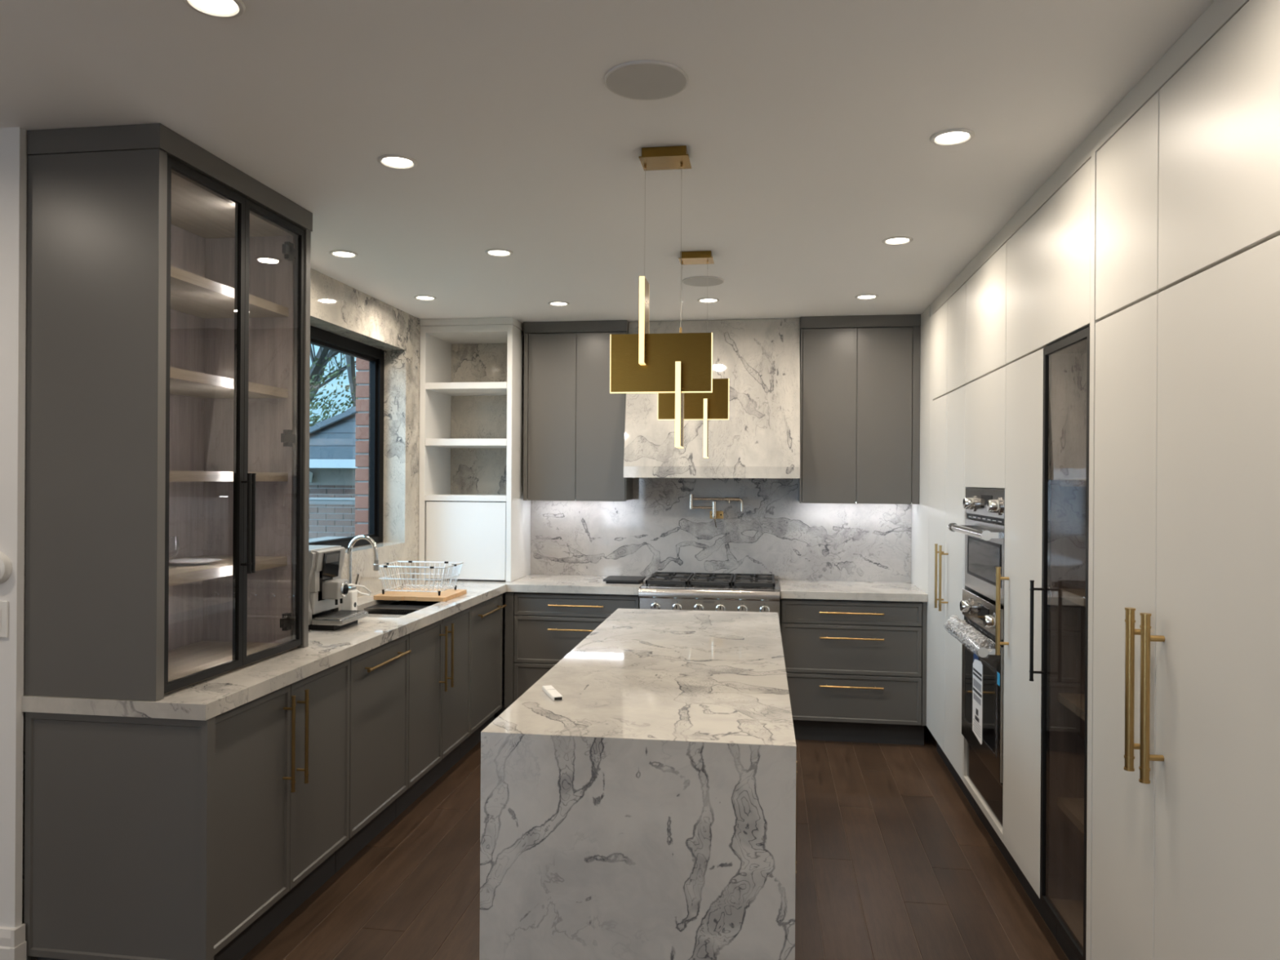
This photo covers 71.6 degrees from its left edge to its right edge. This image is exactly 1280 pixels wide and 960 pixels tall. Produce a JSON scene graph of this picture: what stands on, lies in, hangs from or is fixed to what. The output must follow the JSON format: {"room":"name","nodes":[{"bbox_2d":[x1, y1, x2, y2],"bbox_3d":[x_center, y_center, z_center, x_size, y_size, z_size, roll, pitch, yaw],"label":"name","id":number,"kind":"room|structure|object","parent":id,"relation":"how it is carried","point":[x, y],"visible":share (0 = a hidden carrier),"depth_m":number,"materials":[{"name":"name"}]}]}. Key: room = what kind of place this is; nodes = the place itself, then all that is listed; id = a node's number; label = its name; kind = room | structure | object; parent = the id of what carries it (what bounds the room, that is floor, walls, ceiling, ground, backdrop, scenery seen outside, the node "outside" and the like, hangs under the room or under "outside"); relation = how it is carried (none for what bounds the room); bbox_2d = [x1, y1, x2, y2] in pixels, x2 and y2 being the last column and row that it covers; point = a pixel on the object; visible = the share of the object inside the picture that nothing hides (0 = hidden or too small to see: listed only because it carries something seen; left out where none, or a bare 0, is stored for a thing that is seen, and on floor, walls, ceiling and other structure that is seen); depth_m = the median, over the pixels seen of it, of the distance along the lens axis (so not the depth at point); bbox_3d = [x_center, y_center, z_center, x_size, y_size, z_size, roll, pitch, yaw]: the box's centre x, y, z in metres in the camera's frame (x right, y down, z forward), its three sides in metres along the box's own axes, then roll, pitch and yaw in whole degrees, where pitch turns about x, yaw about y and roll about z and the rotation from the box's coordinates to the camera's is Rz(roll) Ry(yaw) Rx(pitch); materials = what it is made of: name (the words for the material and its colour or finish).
{"room":"kitchen","nodes":[
{"label":"kitchen","id":0,"kind":"room"},
{"bbox_2d":[0,127,26,928],"bbox_3d":[-2.747,0.252,2.799,1.778,2.632,0.026,0,0,8],"label":"wall","id":1,"kind":"structure","parent":0,"point":[13,140],"depth_m":2.67,"materials":[{"name":"white paint"}]},
{"bbox_2d":[0,600,8,637],"bbox_3d":[-1.931,0.418,2.664,0.072,0.110,0.009,0,0,8],"label":"light switch","id":2,"kind":"object","parent":1,"relation":"attached to","point":[3,604],"visible":1,"depth_m":2.66,"materials":[{"name":"white plastic"}]},
{"bbox_2d":[0,551,11,583],"bbox_3d":[-1.936,0.264,2.655,0.098,0.098,0.030,0,0,8],"label":"thermostat","id":3,"kind":"object","parent":1,"relation":"attached to","point":[5,562],"visible":1,"depth_m":2.65,"materials":[{"name":"white plastic"}]},
{"bbox_2d":[0,923,26,959],"bbox_3d":[-2.747,1.453,2.788,1.794,0.230,0.044,0,0,8],"label":"baseboard","id":4,"kind":"structure","parent":1,"relation":"attached to","point":[13,944],"depth_m":2.65,"materials":[{"name":"white paint"}]},
{"bbox_2d":[22,154,420,959],"bbox_3d":[-1.746,0.258,4.520,0.215,2.632,3.660,0,0,8],"label":"wall","id":5,"kind":"structure","parent":0,"point":[337,308],"depth_m":5.60,"materials":[{"name":"stone"}]},
{"bbox_2d":[308,536,343,542],"bbox_3d":[-1.998,0.403,4.681,0.332,0.078,2.068,0,0,8],"label":"ledge","id":6,"kind":"object","parent":5,"relation":"attached to","point":[326,537],"visible":0.08,"depth_m":5.54,"materials":[{"name":"stone"}]},
{"bbox_2d":[308,325,384,548],"bbox_3d":[-1.791,-0.214,4.677,0.068,1.215,1.918,0,0,8],"label":"window","id":7,"kind":"structure","parent":5,"relation":"in","point":[318,337],"depth_m":5.54,"materials":[{"name":"black metal"}]},
{"bbox_2d":[355,357,368,536],"bbox_3d":[-1.705,0.224,6.091,0.138,3.300,0.817,0,0,8],"label":"wall","id":8,"kind":"structure","parent":0,"point":[362,445],"depth_m":5.69,"materials":[{"name":"red brick"}]},
{"bbox_2d":[502,592,505,701],"bbox_3d":[0.413,0.271,6.122,4.100,2.632,0.120,0,0,8],"label":"wall","id":9,"kind":"structure","parent":0,"point":[504,593],"depth_m":6.26,"materials":[{"name":"white paint"}]},
{"bbox_2d":[523,320,632,501],"bbox_3d":[-0.411,-0.455,6.012,0.698,1.187,0.322,0,0,8],"label":"upper cabinet","id":10,"kind":"object","parent":9,"relation":"attached to","point":[574,428],"visible":0.94,"depth_m":5.86,"materials":[{"name":"grey paint"}]},
{"bbox_2d":[623,318,799,478],"bbox_3d":[0.478,-0.527,5.814,1.112,1.030,0.424,0,0,8],"label":"range hood","id":11,"kind":"object","parent":9,"relation":"attached to","point":[760,358],"visible":0.68,"depth_m":5.66,"materials":[{"name":"stone"}]},
{"bbox_2d":[530,466,911,582],"bbox_3d":[0.514,0.278,6.035,2.579,0.780,0.020,0,0,8],"label":"backsplash","id":12,"kind":"structure","parent":9,"relation":"attached to","point":[656,530],"depth_m":6.02,"materials":[{"name":"stone"}]},
{"bbox_2d":[688,493,742,528],"bbox_3d":[0.512,0.208,5.960,0.360,0.224,0.132,0,0,8],"label":"pot filler","id":13,"kind":"object","parent":12,"relation":"attached to","point":[714,514],"visible":1,"depth_m":5.95,"materials":[{"name":"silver metal"}]},
{"bbox_2d":[798,314,920,504],"bbox_3d":[1.407,-0.444,5.754,0.740,1.187,0.322,0,0,8],"label":"upper cabinet","id":14,"kind":"object","parent":9,"relation":"attached to","point":[860,375],"visible":0.98,"depth_m":5.60,"materials":[{"name":"grey paint"}]},
{"bbox_2d":[0,0,1214,324],"bbox_3d":[-1.086,-1.114,0.842,5.840,0.120,11.000,0,0,8],"label":"ceiling","id":15,"kind":"structure","parent":0,"point":[806,127],"depth_m":2.58,"materials":[{"name":"paint"}]},
{"bbox_2d":[182,0,244,18],"bbox_3d":[-0.939,-1.050,1.952,0.128,0.006,0.128,0,0,8],"label":"recessed light","id":16,"kind":"object","parent":15,"relation":"in","point":[224,9],"visible":1,"depth_m":1.97,"materials":[{"name":"white paint"}]},
{"bbox_2d":[328,249,358,257],"bbox_3d":[-1.381,-1.052,4.136,0.128,0.006,0.128,0,0,8],"label":"recessed light","id":17,"kind":"object","parent":15,"relation":"in","point":[337,253],"visible":1,"depth_m":4.13,"materials":[{"name":"white paint"}]},
{"bbox_2d":[377,154,417,169],"bbox_3d":[-0.800,-1.049,2.927,0.128,0.006,0.128,0,0,8],"label":"recessed light","id":18,"kind":"object","parent":15,"relation":"in","point":[391,161],"visible":1,"depth_m":2.92,"materials":[{"name":"white paint"}]},
{"bbox_2d":[413,295,436,300],"bbox_3d":[-1.240,-1.051,5.126,0.128,0.006,0.128,0,0,8],"label":"recessed light","id":19,"kind":"object","parent":15,"relation":"in","point":[417,297],"visible":1,"depth_m":5.12,"materials":[{"name":"white paint"}]},
{"bbox_2d":[484,248,513,257],"bbox_3d":[-0.650,-1.048,4.093,0.128,0.006,0.128,0,0,8],"label":"recessed light","id":20,"kind":"object","parent":15,"relation":"in","point":[494,252],"visible":1,"depth_m":4.09,"materials":[{"name":"white paint"}]},
{"bbox_2d":[547,301,569,306],"bbox_3d":[-0.483,-1.047,5.271,0.128,0.006,0.128,0,0,8],"label":"recessed light","id":21,"kind":"object","parent":15,"relation":"in","point":[552,303],"visible":1,"depth_m":5.26,"materials":[{"name":"white paint"}]},
{"bbox_2d":[604,60,688,100],"bbox_3d":[0.017,-1.043,2.322,0.220,0.008,0.220,0,0,8],"label":"ceiling speaker","id":22,"kind":"object","parent":15,"relation":"attached to","point":[642,80],"visible":1,"depth_m":2.31,"materials":[{"name":"white paint"}]},
{"bbox_2d":[609,145,712,448],"bbox_3d":[0.068,-0.576,2.852,0.331,0.942,0.145,0,0,8],"label":"pendant lamp","id":23,"kind":"object","parent":15,"relation":"hanging from","point":[679,363],"visible":1,"depth_m":2.85,"materials":[{"name":"gold metal"}]},
{"bbox_2d":[657,250,728,457],"bbox_3d":[0.248,-0.574,4.119,0.331,0.942,0.145,0,0,8],"label":"pendant lamp","id":24,"kind":"object","parent":15,"relation":"hanging from","point":[714,405],"visible":0.7,"depth_m":4.11,"materials":[{"name":"gold metal"}]},
{"bbox_2d":[682,275,724,286],"bbox_3d":[0.332,-1.041,4.652,0.220,0.008,0.220,0,0,8],"label":"ceiling speaker","id":25,"kind":"object","parent":15,"relation":"attached to","point":[698,281],"visible":0.98,"depth_m":4.63,"materials":[{"name":"white paint"}]},
{"bbox_2d":[697,297,719,302],"bbox_3d":[0.397,-1.041,5.146,0.128,0.006,0.128,0,0,8],"label":"recessed light","id":26,"kind":"object","parent":15,"relation":"in","point":[702,300],"visible":0.96,"depth_m":5.14,"materials":[{"name":"white paint"}]},
{"bbox_2d":[854,293,878,299],"bbox_3d":[1.283,-1.036,5.021,0.128,0.006,0.128,0,0,8],"label":"recessed light","id":27,"kind":"object","parent":15,"relation":"in","point":[866,296],"visible":1,"depth_m":5.02,"materials":[{"name":"white paint"}]},
{"bbox_2d":[882,235,912,244],"bbox_3d":[1.116,-1.037,3.847,0.128,0.006,0.128,0,0,8],"label":"recessed light","id":28,"kind":"object","parent":15,"relation":"in","point":[899,240],"visible":1,"depth_m":3.84,"materials":[{"name":"white paint"}]},
{"bbox_2d":[929,128,974,146],"bbox_3d":[0.947,-1.038,2.689,0.128,0.006,0.128,0,0,8],"label":"recessed light","id":29,"kind":"object","parent":15,"relation":"in","point":[949,137],"visible":1,"depth_m":2.69,"materials":[{"name":"white paint"}]},
{"bbox_2d":[930,0,1249,315],"bbox_3d":[1.764,-1.000,3.299,0.642,0.070,3.827,0,0,8],"label":"trim","id":30,"kind":"structure","parent":15,"relation":"attached to","point":[1219,12],"depth_m":2.47,"materials":[{"name":"white paint"}]},
{"bbox_2d":[240,711,1069,959],"bbox_3d":[-1.103,1.638,0.842,5.840,0.120,11.000,0,0,8],"label":"floor","id":31,"kind":"structure","parent":0,"point":[895,861],"depth_m":3.51,"materials":[{"name":"brown wood"}]},
{"bbox_2d":[23,658,350,959],"bbox_3d":[-1.495,1.140,3.116,0.628,0.872,0.949,0,0,8],"label":"base cabinet","id":32,"kind":"object","parent":31,"relation":"on","point":[146,838],"visible":0.98,"depth_m":2.68,"materials":[{"name":"grey paint"}]},
{"bbox_2d":[21,573,648,720],"bbox_3d":[-0.910,0.682,4.396,1.481,0.046,3.669,0,0,8],"label":"countertop","id":33,"kind":"structure","parent":32,"relation":"on","point":[206,700],"depth_m":3.33,"materials":[{"name":"stone"}]},
{"bbox_2d":[24,123,312,701],"bbox_3d":[-1.567,-0.201,3.093,0.468,1.710,0.892,0,0,8],"label":"display cabinet","id":34,"kind":"object","parent":33,"relation":"on","point":[168,325],"visible":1,"depth_m":2.68,"materials":[{"name":"grey paint"}]},
{"bbox_2d":[168,558,222,565],"bbox_3d":[-1.577,0.291,3.137,0.176,0.014,0.176,0,0,8],"label":"plate","id":35,"kind":"object","parent":34,"relation":"on","point":[187,562],"visible":0.92,"depth_m":3.15,"materials":[{"name":"white ceramic"}]},
{"bbox_2d":[168,555,287,586],"bbox_3d":[-1.608,0.315,3.099,0.356,0.034,0.784,0,0,8],"label":"shelf","id":36,"kind":"object","parent":34,"relation":"attached to","point":[180,574],"depth_m":3.09,"materials":[{"name":"brown wood"}]},
{"bbox_2d":[168,471,287,481],"bbox_3d":[-1.606,-0.013,3.099,0.356,0.034,0.784,0,0,8],"label":"shelf","id":37,"kind":"object","parent":34,"relation":"attached to","point":[174,476],"depth_m":3.02,"materials":[{"name":"brown wood"}]},
{"bbox_2d":[169,366,288,398],"bbox_3d":[-1.604,-0.338,3.099,0.356,0.034,0.784,0,0,8],"label":"shelf","id":38,"kind":"object","parent":34,"relation":"attached to","point":[184,384],"depth_m":3.16,"materials":[{"name":"brown wood"}]},
{"bbox_2d":[170,265,288,318],"bbox_3d":[-1.602,-0.655,3.099,0.356,0.034,0.784,0,0,8],"label":"shelf","id":39,"kind":"object","parent":34,"relation":"attached to","point":[193,295],"depth_m":3.20,"materials":[{"name":"brown wood"}]},
{"bbox_2d":[232,203,236,660],"bbox_3d":[-1.398,-0.164,3.076,0.010,1.590,0.022,0,0,8],"label":"light","id":40,"kind":"object","parent":34,"relation":"attached to","point":[234,535],"depth_m":3.07,"materials":[{"name":"white"}]},
{"bbox_2d":[308,545,368,630],"bbox_3d":[-1.479,0.480,4.012,0.420,0.350,0.300,0,0,8],"label":"coffee machine","id":41,"kind":"object","parent":33,"relation":"on","point":[327,589],"visible":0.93,"depth_m":3.95,"materials":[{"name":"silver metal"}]},
{"bbox_2d":[311,610,368,626],"bbox_3d":[-1.343,0.618,3.980,0.140,0.027,0.265,0,0,8],"label":"drip tray","id":42,"kind":"object","parent":41,"relation":"on","point":[338,618],"depth_m":3.91,"materials":[{"name":"metal"}]},
{"bbox_2d":[341,583,371,610],"bbox_3d":[-1.357,0.567,4.160,0.121,0.178,0.241,0,0,8],"label":"container","id":43,"kind":"object","parent":33,"relation":"on","point":[349,602],"visible":0.68,"depth_m":4.18,"materials":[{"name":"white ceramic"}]},
{"bbox_2d":[346,534,379,588],"bbox_3d":[-1.466,0.472,4.662,0.190,0.368,0.073,0,0,8],"label":"faucet","id":44,"kind":"object","parent":33,"relation":"on","point":[375,566],"visible":0.71,"depth_m":4.66,"materials":[{"name":"metal"}]},
{"bbox_2d":[388,600,439,605],"bbox_3d":[-1.273,0.796,4.730,0.390,0.182,0.970,0,0,8],"label":"sink","id":45,"kind":"object","parent":33,"relation":"in","point":[399,602],"visible":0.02,"depth_m":5.21,"materials":[{"name":"black metal"}]},
{"bbox_2d":[367,613,404,617],"bbox_3d":[-1.326,0.698,4.354,0.366,0.052,0.180,0,0,8],"label":"tray","id":46,"kind":"object","parent":45,"relation":"on","point":[369,615],"visible":0.06,"depth_m":4.39,"materials":[{"name":"metal"}]},
{"bbox_2d":[364,604,429,614],"bbox_3d":[-1.270,0.702,4.747,0.366,0.044,0.155,0,0,8],"label":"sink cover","id":47,"kind":"object","parent":45,"relation":"on","point":[383,609],"visible":0.47,"depth_m":4.69,"materials":[{"name":"black metal"}]},
{"bbox_2d":[373,587,466,601],"bbox_3d":[-1.233,0.646,5.003,0.410,0.022,0.362,0,0,8],"label":"cutting board","id":48,"kind":"object","parent":33,"relation":"on","point":[448,594],"visible":0.87,"depth_m":4.88,"materials":[{"name":"brown wood"}]},
{"bbox_2d":[377,560,463,595],"bbox_3d":[-1.245,0.554,5.024,0.424,0.161,0.308,0,0,8],"label":"dish rack","id":49,"kind":"object","parent":48,"relation":"on","point":[382,566],"visible":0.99,"depth_m":4.99,"materials":[{"name":"metal"}]},
{"bbox_2d":[418,317,530,582],"bbox_3d":[-1.103,-0.198,6.021,0.628,1.710,0.501,0,0,8],"label":"shelf unit","id":50,"kind":"object","parent":33,"relation":"on","point":[473,512],"visible":0.8,"depth_m":5.85,"materials":[{"name":"white paint"}]},
{"bbox_2d":[603,575,645,583],"bbox_3d":[-0.099,0.651,5.786,0.245,0.024,0.250,0,0,8],"label":"griddle plate","id":51,"kind":"object","parent":33,"relation":"on","point":[611,579],"visible":1,"depth_m":5.70,"materials":[{"name":"metal"}]},
{"bbox_2d":[335,634,411,872],"bbox_3d":[-1.387,1.140,3.879,0.628,0.872,0.584,0,0,8],"label":"base cabinet","id":52,"kind":"object","parent":31,"relation":"on","point":[379,676],"visible":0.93,"depth_m":3.81,"materials":[{"name":"grey paint"}]},
{"bbox_2d":[395,607,471,817],"bbox_3d":[-1.284,1.146,4.605,0.628,0.862,0.874,0,0,8],"label":"base cabinet","id":53,"kind":"object","parent":31,"relation":"on","point":[440,655],"visible":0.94,"depth_m":4.51,"materials":[{"name":"grey paint"}]},
{"bbox_2d":[460,593,506,759],"bbox_3d":[-1.177,1.147,5.355,0.628,0.862,0.633,0,0,8],"label":"base cabinet","id":54,"kind":"object","parent":31,"relation":"on","point":[486,616],"visible":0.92,"depth_m":5.28,"materials":[{"name":"grey paint"}]},
{"bbox_2d":[497,591,639,716],"bbox_3d":[-0.426,1.146,5.852,0.926,0.872,0.639,0,0,8],"label":"base cabinet","id":55,"kind":"object","parent":31,"relation":"on","point":[542,628],"visible":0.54,"depth_m":5.61,"materials":[{"name":"grey paint"}]},
{"bbox_2d":[479,608,797,959],"bbox_3d":[0.150,1.126,3.405,0.844,0.920,2.278,0,0,8],"label":"kitchen island","id":56,"kind":"object","parent":31,"relation":"on","point":[646,811],"visible":0.99,"depth_m":2.30,"materials":[{"name":"stone"}]},
{"bbox_2d":[542,684,562,701],"bbox_3d":[-0.270,0.656,2.734,0.031,0.014,0.151,0,0,-19],"label":"remote control","id":57,"kind":"object","parent":56,"relation":"on","point":[549,690],"visible":1,"depth_m":2.71,"materials":[{"name":"white plastic"}]},
{"bbox_2d":[638,571,780,621],"bbox_3d":[0.456,1.107,5.682,0.856,0.962,0.689,0,0,8],"label":"gas range","id":58,"kind":"object","parent":31,"relation":"on","point":[723,592],"visible":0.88,"depth_m":5.42,"materials":[{"name":"metal"}]},
{"bbox_2d":[640,579,779,590],"bbox_3d":[0.467,0.674,5.741,0.856,0.016,0.560,0,0,8],"label":"cooktop","id":59,"kind":"object","parent":58,"relation":"in","point":[647,584],"depth_m":5.49,"materials":[{"name":"metal"}]},
{"bbox_2d":[779,598,927,745],"bbox_3d":[1.317,1.157,5.605,0.858,0.872,0.639,0,0,8],"label":"base cabinet","id":60,"kind":"object","parent":31,"relation":"on","point":[856,669],"visible":0.94,"depth_m":5.34,"materials":[{"name":"grey paint"}]},
{"bbox_2d":[778,579,928,601],"bbox_3d":[1.320,0.696,5.616,0.860,0.046,0.626,0,0,8],"label":"countertop","id":61,"kind":"structure","parent":60,"relation":"on","point":[788,588],"depth_m":5.37,"materials":[{"name":"stone"}]},
{"bbox_2d":[927,282,974,809],"bbox_3d":[1.931,0.318,4.724,0.691,2.558,0.956,0,0,8],"label":"tall cabinet","id":62,"kind":"object","parent":31,"relation":"on","point":[948,384],"visible":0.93,"depth_m":4.70,"materials":[{"name":"white paint"}]},
{"bbox_2d":[911,304,930,726],"bbox_3d":[1.758,0.212,5.551,0.020,2.495,0.628,0,0,8],"label":"trim","id":63,"kind":"structure","parent":62,"relation":"attached to","point":[920,513],"depth_m":5.42,"materials":[{"name":"white paint"}]},
{"bbox_2d":[962,242,1017,876],"bbox_3d":[1.835,0.317,3.884,0.643,2.558,0.730,0,0,8],"label":"oven tower","id":64,"kind":"object","parent":31,"relation":"on","point":[986,289],"depth_m":3.88,"materials":[{"name":"white paint"}]},
{"bbox_2d":[945,587,1004,782],"bbox_3d":[1.737,0.873,3.890,0.643,0.702,0.705,0,0,8],"label":"wall oven","id":65,"kind":"object","parent":64,"relation":"in","point":[979,611],"visible":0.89,"depth_m":3.80,"materials":[{"name":"metal"}]},
{"bbox_2d":[945,615,994,657],"bbox_3d":[1.452,0.688,3.932,0.080,0.085,0.665,0,0,8],"label":"plastic wrap","id":66,"kind":"object","parent":65,"relation":"in","point":[962,622],"visible":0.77,"depth_m":3.92,"materials":[{"name":"white"}]},
{"bbox_2d":[973,650,978,662],"bbox_3d":[1.501,0.833,3.965,0.002,0.213,0.095,0,0,8],"label":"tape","id":67,"kind":"object","parent":65,"relation":"attached to","point":[975,656],"visible":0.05,"depth_m":3.98,"materials":[{"name":"blue paper"}]},
{"bbox_2d":[972,658,982,744],"bbox_3d":[1.426,0.927,3.751,0.002,0.343,0.170,0,0,8],"label":"paper tag","id":68,"kind":"object","parent":65,"relation":"hanging from","point":[977,684],"visible":1,"depth_m":3.74,"materials":[{"name":"white paper"}]},
{"bbox_2d":[973,693,981,706],"bbox_3d":[1.425,0.926,3.751,0.001,0.025,0.130,0,0,8],"label":"print","id":69,"kind":"object","parent":68,"relation":"attached to","point":[976,696],"depth_m":3.74},
{"bbox_2d":[973,687,981,697],"bbox_3d":[1.425,0.898,3.751,0.001,0.012,0.150,0,0,8],"label":"print","id":70,"kind":"object","parent":68,"relation":"on","point":[976,691],"depth_m":3.75},
{"bbox_2d":[973,677,981,693],"bbox_3d":[1.426,0.868,3.751,0.001,0.032,0.140,0,0,8],"label":"print","id":71,"kind":"object","parent":68,"relation":"on","point":[976,681],"depth_m":3.75},
{"bbox_2d":[973,671,981,680],"bbox_3d":[1.426,0.831,3.751,0.001,0.010,0.150,0,0,8],"label":"print","id":72,"kind":"object","parent":68,"relation":"on","point":[976,675],"depth_m":3.75},
{"bbox_2d":[973,667,982,677],"bbox_3d":[1.426,0.813,3.751,0.001,0.010,0.150,0,0,8],"label":"print","id":73,"kind":"object","parent":68,"relation":"on","point":[977,672],"depth_m":3.75},
{"bbox_2d":[997,671,999,686],"bbox_3d":[1.454,0.807,3.597,0.002,0.050,0.037,0,0,8],"label":"tape piece","id":74,"kind":"object","parent":65,"relation":"attached to","point":[998,673],"visible":1,"depth_m":3.59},
{"bbox_2d":[947,488,1004,605],"bbox_3d":[1.746,0.275,3.889,0.632,0.470,0.705,0,0,8],"label":"wall oven","id":75,"kind":"object","parent":64,"relation":"in","point":[984,528],"visible":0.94,"depth_m":3.87,"materials":[{"name":"metal"}]},
{"bbox_2d":[995,348,1056,938],"bbox_3d":[1.724,0.569,3.284,0.693,2.052,0.483,0,0,8],"label":"tall cabinet","id":76,"kind":"object","parent":31,"relation":"on","point":[1024,376],"visible":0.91,"depth_m":3.30,"materials":[{"name":"white paint"}]},
{"bbox_2d":[1005,158,1090,959],"bbox_3d":[1.695,0.316,3.060,0.690,2.558,0.935,0,0,8],"label":"tall cabinet","id":77,"kind":"object","parent":31,"relation":"on","point":[1048,258],"visible":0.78,"depth_m":3.06,"materials":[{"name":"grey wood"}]},
{"bbox_2d":[1057,797,1084,834],"bbox_3d":[1.696,1.109,2.815,0.578,0.028,0.411,0,0,8],"label":"shelf","id":78,"kind":"object","parent":77,"relation":"attached to","point":[1073,807],"depth_m":2.96,"materials":[{"name":"brown wood"}]},
{"bbox_2d":[1057,693,1084,720],"bbox_3d":[1.699,0.749,2.815,0.578,0.028,0.411,0,0,8],"label":"shelf","id":79,"kind":"object","parent":77,"relation":"attached to","point":[1075,702],"depth_m":2.96,"materials":[{"name":"brown wood"}]},
{"bbox_2d":[1058,588,1085,607],"bbox_3d":[1.701,0.389,2.815,0.578,0.028,0.411,0,0,8],"label":"shelf","id":80,"kind":"object","parent":77,"relation":"attached to","point":[1077,596],"depth_m":2.96,"materials":[{"name":"brown wood"}]},
{"bbox_2d":[1059,477,1086,486],"bbox_3d":[1.703,0.009,2.815,0.578,0.028,0.411,0,0,8],"label":"shelf","id":81,"kind":"object","parent":77,"relation":"attached to","point":[1064,482],"depth_m":2.94,"materials":[{"name":"grey wood"}]},
{"bbox_2d":[1085,0,1279,959],"bbox_3d":[1.543,0.315,2.013,0.696,2.558,1.178,0,0,8],"label":"tall cabinet","id":82,"kind":"object","parent":31,"relation":"on","point":[1183,806],"visible":1,"depth_m":2.01,"materials":[{"name":"white paint"}]},
{"label":"outside","id":83,"kind":"structure","parent":0,"visible":0},
{"bbox_3d":[-17.736,1.925,27.766,37.100,0.100,70.000,0,0,8],"label":"ground","id":84,"kind":"structure","parent":83,"visible":0},
{"bbox_2d":[308,406,357,538],"bbox_3d":[-0.146,-0.282,15.681,7.700,4.532,12.110,0,0,8],"label":"house","id":85,"kind":"structure","parent":84,"relation":"on","point":[332,440],"depth_m":10.60,"materials":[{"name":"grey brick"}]},
{"bbox_2d":[309,471,313,482],"bbox_3d":[-3.973,-0.039,10.567,0.138,0.144,0.152,0,0,8],"label":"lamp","id":86,"kind":"object","parent":85,"relation":"attached to","point":[311,476],"visible":0.42,"depth_m":10.55,"materials":[{"name":"black metal"}]},
{"bbox_2d":[309,343,358,426],"bbox_3d":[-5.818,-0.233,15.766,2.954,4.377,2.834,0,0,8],"label":"leafy tree","id":87,"kind":"object","parent":84,"relation":"on","point":[314,417],"visible":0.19,"depth_m":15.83,"materials":[{"name":"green plant"}]},
{"bbox_2d":[345,354,358,407],"bbox_3d":[-4.878,-2.847,15.544,5.854,9.634,7.241,0,0,-26],"label":"bare tree","id":88,"kind":"object","parent":84,"relation":"on","point":[349,359],"visible":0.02,"depth_m":16.08,"materials":[{"name":"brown plant"}]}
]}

